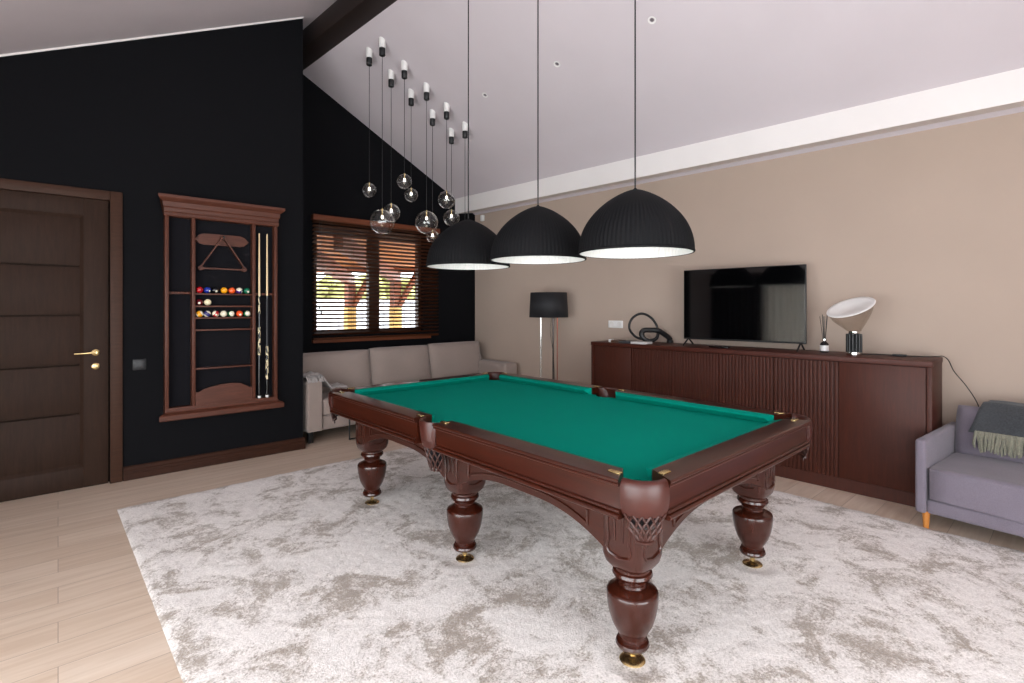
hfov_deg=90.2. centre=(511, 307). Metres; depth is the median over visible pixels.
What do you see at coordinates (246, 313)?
ball
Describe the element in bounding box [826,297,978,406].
table lamp
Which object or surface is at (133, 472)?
baseboard
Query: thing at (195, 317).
shelf
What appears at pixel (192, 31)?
trim
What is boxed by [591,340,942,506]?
sideboard
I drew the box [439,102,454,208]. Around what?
globe pendant lamp
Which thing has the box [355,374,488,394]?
cushion
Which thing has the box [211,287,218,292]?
ball
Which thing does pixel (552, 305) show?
floor lamp
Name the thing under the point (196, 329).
shelf
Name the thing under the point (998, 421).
throw blanket
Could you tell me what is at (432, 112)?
globe pendant lamp
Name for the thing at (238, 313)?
ball
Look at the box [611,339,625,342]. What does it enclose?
book
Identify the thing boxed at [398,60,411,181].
globe pendant lamp
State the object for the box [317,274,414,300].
hedge
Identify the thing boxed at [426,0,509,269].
dome pendant lamp
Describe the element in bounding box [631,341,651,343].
magazine
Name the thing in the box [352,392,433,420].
cushion
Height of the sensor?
0.090 m
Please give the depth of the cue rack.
4.54 m
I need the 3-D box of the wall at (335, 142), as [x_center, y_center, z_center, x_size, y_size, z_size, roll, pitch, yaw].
[-1.911,-0.823,6.644,3.800,4.445,0.220,0,0,-41]
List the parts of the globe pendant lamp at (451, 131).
cord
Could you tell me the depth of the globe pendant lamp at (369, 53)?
5.28 m
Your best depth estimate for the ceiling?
4.33 m
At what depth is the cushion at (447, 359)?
6.86 m
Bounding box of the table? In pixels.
[328,372,812,667]
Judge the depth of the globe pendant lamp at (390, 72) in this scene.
5.45 m
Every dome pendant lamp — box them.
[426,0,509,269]
[490,0,586,264]
[578,0,695,258]
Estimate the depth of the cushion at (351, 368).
5.78 m
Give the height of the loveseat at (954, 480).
0.712 m
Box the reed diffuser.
[820,314,828,352]
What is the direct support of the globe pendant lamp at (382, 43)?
hanging from the ceiling
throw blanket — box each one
[303,371,346,388]
[968,400,1023,458]
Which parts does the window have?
sill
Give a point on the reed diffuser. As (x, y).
(824, 346)
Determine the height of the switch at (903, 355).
0.016 m
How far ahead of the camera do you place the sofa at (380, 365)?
6.11 m
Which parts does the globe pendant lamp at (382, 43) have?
cord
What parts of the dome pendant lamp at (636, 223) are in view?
cord, lamp shade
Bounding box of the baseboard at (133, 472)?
[123,436,305,480]
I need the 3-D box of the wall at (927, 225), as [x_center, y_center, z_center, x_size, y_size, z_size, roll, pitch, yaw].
[2.308,-0.075,5.045,8.700,2.950,0.200,0,0,44]
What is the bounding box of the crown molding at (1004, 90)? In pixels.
[455,68,1023,213]
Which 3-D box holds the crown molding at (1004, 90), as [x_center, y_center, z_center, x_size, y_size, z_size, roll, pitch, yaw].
[2.149,-1.485,4.809,8.200,0.240,0.360,0,0,44]
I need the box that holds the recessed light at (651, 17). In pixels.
[648,16,655,23]
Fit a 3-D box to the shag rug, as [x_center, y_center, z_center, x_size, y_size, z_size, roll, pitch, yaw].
[0.371,1.389,2.926,3.739,0.018,5.118,0,0,-43]
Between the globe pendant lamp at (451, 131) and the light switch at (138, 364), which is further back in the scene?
the globe pendant lamp at (451, 131)
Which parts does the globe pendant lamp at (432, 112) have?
cord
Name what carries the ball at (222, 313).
on the cue rack
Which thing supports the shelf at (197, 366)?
attached to the cue rack
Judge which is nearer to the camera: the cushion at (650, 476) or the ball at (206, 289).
the cushion at (650, 476)
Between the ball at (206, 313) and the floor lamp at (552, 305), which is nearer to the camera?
the ball at (206, 313)
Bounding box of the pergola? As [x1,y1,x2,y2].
[317,235,414,328]
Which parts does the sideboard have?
door, door, door, door, door, door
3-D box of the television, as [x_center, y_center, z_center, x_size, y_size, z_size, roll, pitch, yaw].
[2.118,0.002,4.731,1.096,0.744,0.222,0,0,44]
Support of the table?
on the shag rug
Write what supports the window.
in the wall at (335, 142)
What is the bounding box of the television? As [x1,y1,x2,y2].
[683,264,806,351]
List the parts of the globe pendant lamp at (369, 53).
cord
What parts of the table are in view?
leg, rail, rail, leg, rail, rail, rail plate, leg, rail plate, rail, rail, leg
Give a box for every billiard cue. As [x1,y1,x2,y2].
[258,233,260,397]
[265,234,268,396]
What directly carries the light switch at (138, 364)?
attached to the wall at (217, 114)
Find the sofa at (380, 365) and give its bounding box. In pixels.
[303,341,516,443]
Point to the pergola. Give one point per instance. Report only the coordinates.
(398, 326)
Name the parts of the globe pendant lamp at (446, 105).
cord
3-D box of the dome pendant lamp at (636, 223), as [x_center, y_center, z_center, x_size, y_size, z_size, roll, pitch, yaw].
[0.652,-1.525,2.698,0.601,2.480,0.601,0,0,-37]
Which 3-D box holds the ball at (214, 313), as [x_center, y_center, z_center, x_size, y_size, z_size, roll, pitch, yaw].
[-2.628,0.056,4.523,0.056,0.057,0.056,0,0,12]
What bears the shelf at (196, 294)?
attached to the cue rack
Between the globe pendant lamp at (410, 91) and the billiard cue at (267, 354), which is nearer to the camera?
the billiard cue at (267, 354)
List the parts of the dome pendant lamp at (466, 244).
lamp shade, cord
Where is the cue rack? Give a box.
[158,193,284,421]
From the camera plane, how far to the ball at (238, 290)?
4.63 m
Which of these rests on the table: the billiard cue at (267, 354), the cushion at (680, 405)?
the cushion at (680, 405)
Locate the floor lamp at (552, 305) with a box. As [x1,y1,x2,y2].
[529,292,567,379]
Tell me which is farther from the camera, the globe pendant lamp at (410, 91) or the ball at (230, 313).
the globe pendant lamp at (410, 91)
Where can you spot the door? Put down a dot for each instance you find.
(54, 239)
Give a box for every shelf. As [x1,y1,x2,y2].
[195,293,251,295]
[195,306,251,306]
[195,317,251,318]
[195,328,251,330]
[195,364,251,369]
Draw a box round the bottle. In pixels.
[820,341,828,352]
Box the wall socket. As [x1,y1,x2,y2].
[608,320,622,327]
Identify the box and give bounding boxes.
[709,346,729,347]
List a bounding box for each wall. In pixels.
[0,19,302,481]
[303,75,474,352]
[317,299,414,329]
[475,112,1023,425]
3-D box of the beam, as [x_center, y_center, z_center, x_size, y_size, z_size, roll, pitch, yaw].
[0.411,-2.888,3.050,8.250,0.245,0.215,0,0,44]
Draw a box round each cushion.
[303,349,371,392]
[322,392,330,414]
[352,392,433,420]
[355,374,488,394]
[369,345,430,384]
[427,341,480,377]
[459,422,623,476]
[499,374,591,393]
[615,392,773,422]
[646,419,781,480]
[929,452,1023,523]
[955,405,1023,462]
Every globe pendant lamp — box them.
[362,47,372,190]
[370,37,394,233]
[383,69,399,211]
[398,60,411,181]
[404,88,417,201]
[415,82,437,233]
[426,109,434,242]
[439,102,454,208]
[443,128,459,225]
[462,122,467,138]
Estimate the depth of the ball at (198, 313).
4.42 m
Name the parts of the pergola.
post, post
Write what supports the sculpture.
on the sideboard
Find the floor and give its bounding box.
[0,424,1023,682]
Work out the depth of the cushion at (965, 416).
3.52 m
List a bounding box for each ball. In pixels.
[196,287,202,292]
[196,299,202,304]
[196,311,202,316]
[203,311,210,316]
[204,287,210,292]
[204,299,210,304]
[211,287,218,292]
[212,311,218,316]
[220,287,227,293]
[220,311,226,316]
[227,311,234,316]
[228,287,234,293]
[236,288,242,293]
[236,311,242,316]
[243,288,249,293]
[244,311,249,316]
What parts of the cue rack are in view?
cornice, moulding, arched panel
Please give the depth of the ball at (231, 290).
4.59 m
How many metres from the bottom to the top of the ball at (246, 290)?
0.057 m
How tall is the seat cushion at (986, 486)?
0.223 m
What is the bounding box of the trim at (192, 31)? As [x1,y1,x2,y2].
[0,17,303,56]
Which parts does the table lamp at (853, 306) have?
cord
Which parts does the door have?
panel, panel, panel, panel, panel, panel moulding, handle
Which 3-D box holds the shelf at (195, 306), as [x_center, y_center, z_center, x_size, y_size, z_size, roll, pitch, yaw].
[-2.578,-0.010,4.566,0.452,0.014,0.069,0,0,-42]
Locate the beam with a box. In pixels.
[303,0,396,69]
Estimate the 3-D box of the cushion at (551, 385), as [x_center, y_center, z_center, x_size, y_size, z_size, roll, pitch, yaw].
[0.225,0.620,4.145,0.046,0.047,1.032,0,0,-42]
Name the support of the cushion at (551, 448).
on the table
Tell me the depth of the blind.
6.50 m
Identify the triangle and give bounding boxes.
[197,235,246,271]
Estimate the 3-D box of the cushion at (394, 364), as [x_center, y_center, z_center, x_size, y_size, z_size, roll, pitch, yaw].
[-1.395,0.718,6.387,0.832,0.468,0.224,0,0,-43]
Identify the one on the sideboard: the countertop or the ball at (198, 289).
the countertop
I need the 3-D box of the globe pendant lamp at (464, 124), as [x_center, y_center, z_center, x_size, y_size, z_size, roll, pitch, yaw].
[-0.538,-1.378,5.833,0.160,1.486,0.160,0,0,44]
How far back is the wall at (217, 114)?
4.31 m
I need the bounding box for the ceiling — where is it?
[0,0,1023,214]
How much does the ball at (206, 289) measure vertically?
0.057 m
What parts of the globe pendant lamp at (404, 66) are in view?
cord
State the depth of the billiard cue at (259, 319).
4.74 m
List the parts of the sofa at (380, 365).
leg, arm, seat, arm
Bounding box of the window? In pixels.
[312,227,430,342]
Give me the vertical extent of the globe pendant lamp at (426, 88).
1.618 m
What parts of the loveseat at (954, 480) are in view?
leg, arm, seat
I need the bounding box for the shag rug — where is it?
[117,447,1023,682]
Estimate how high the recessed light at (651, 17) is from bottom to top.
0.036 m
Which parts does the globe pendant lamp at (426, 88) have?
cord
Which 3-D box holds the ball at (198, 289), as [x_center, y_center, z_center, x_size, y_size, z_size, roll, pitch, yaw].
[-2.720,-0.153,4.441,0.056,0.057,0.056,0,0,-8]
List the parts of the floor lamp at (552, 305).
lamp shade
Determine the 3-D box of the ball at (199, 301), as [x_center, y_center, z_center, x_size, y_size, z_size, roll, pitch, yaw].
[-2.720,-0.046,4.441,0.056,0.057,0.057,0,0,14]
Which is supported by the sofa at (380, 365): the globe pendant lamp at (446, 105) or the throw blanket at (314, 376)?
the throw blanket at (314, 376)
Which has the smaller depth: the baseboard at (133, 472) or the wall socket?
the baseboard at (133, 472)
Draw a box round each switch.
[133,359,145,369]
[892,354,906,356]
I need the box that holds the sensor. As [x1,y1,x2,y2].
[480,215,484,220]
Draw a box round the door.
[0,178,122,501]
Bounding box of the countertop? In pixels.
[591,340,942,367]
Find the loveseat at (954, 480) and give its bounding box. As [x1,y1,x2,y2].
[915,405,1023,536]
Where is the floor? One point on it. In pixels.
(76, 604)
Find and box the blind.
[311,214,439,339]
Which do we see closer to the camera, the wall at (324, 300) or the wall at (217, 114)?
the wall at (217, 114)
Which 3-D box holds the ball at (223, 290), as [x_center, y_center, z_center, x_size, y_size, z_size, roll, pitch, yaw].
[-2.578,-0.153,4.567,0.056,0.057,0.056,0,0,-38]
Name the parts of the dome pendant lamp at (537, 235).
cord, lamp shade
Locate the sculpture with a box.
[628,312,672,342]
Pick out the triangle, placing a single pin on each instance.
(222, 237)
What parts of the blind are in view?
pull cord, ladder cord, rail, ladder cord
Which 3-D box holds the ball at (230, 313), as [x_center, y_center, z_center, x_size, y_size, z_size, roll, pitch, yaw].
[-2.537,0.056,4.605,0.056,0.057,0.056,0,0,17]
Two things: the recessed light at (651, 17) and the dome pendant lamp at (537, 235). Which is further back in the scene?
the recessed light at (651, 17)

